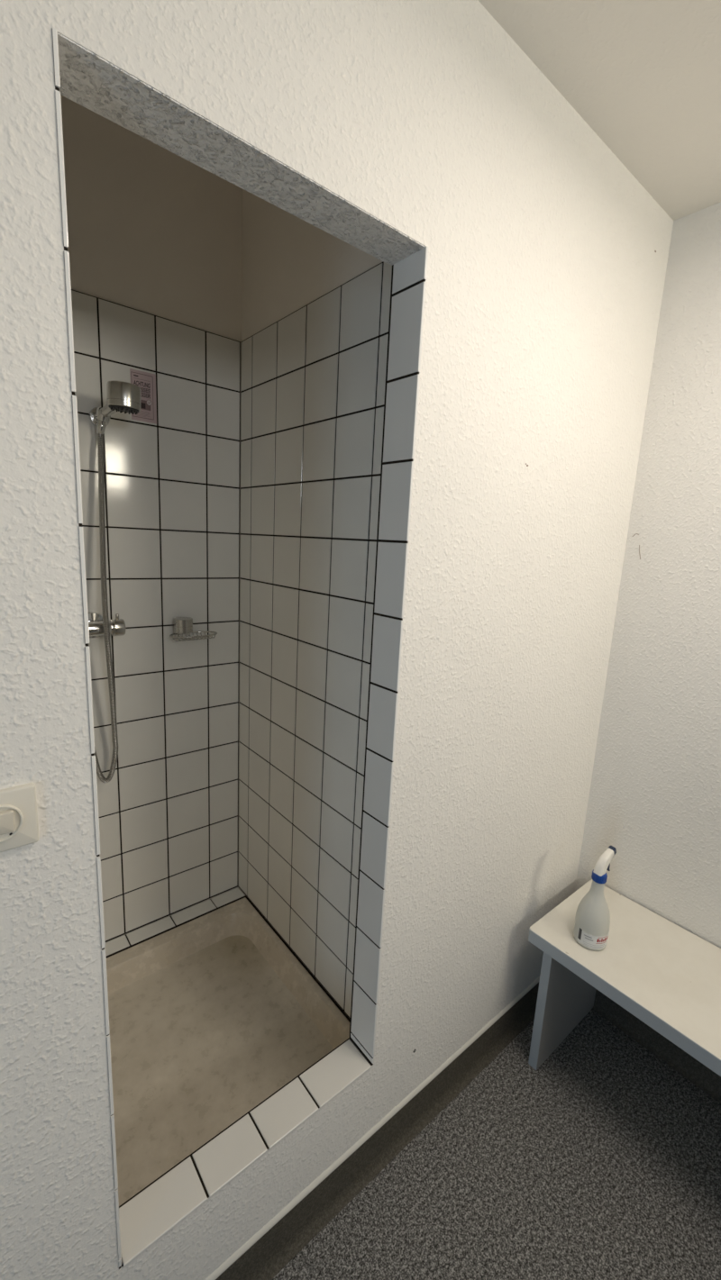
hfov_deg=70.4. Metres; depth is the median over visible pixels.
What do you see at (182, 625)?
soap dish
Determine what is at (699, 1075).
baseboard
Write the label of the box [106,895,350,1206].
shower tray
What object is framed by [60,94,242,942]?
wall
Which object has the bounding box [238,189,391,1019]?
wall
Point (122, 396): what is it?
shower
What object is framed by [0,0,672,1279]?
wall
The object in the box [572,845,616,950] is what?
spray bottle
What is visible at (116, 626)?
shower mixer
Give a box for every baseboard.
[215,982,538,1279]
[591,989,720,1103]
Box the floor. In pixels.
[271,1008,720,1279]
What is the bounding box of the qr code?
[140,399,150,410]
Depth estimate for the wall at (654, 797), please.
1.51 m
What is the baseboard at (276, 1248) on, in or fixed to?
attached to the wall at (528, 262)
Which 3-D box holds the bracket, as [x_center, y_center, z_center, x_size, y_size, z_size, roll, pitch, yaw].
[-0.716,-0.621,1.416,0.052,0.052,0.072,-6,14,-39]
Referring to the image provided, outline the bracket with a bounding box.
[88,407,110,426]
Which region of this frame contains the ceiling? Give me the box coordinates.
[478,0,720,220]
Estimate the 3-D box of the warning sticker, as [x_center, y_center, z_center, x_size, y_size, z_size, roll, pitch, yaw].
[-0.638,-0.717,1.505,0.072,0.138,0.003,-6,14,-39]
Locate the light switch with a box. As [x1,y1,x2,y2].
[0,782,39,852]
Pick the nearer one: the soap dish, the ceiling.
the ceiling
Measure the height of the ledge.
0.194 m
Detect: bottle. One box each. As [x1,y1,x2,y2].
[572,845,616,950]
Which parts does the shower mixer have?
knob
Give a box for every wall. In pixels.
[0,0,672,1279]
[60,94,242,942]
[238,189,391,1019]
[574,201,720,948]
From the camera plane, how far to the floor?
1.29 m
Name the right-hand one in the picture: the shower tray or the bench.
the bench
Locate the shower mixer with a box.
[88,611,125,638]
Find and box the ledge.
[104,887,245,955]
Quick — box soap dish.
[169,617,217,641]
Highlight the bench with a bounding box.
[527,879,720,1076]
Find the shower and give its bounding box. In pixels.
[94,380,141,782]
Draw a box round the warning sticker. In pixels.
[129,368,156,423]
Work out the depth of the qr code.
1.51 m

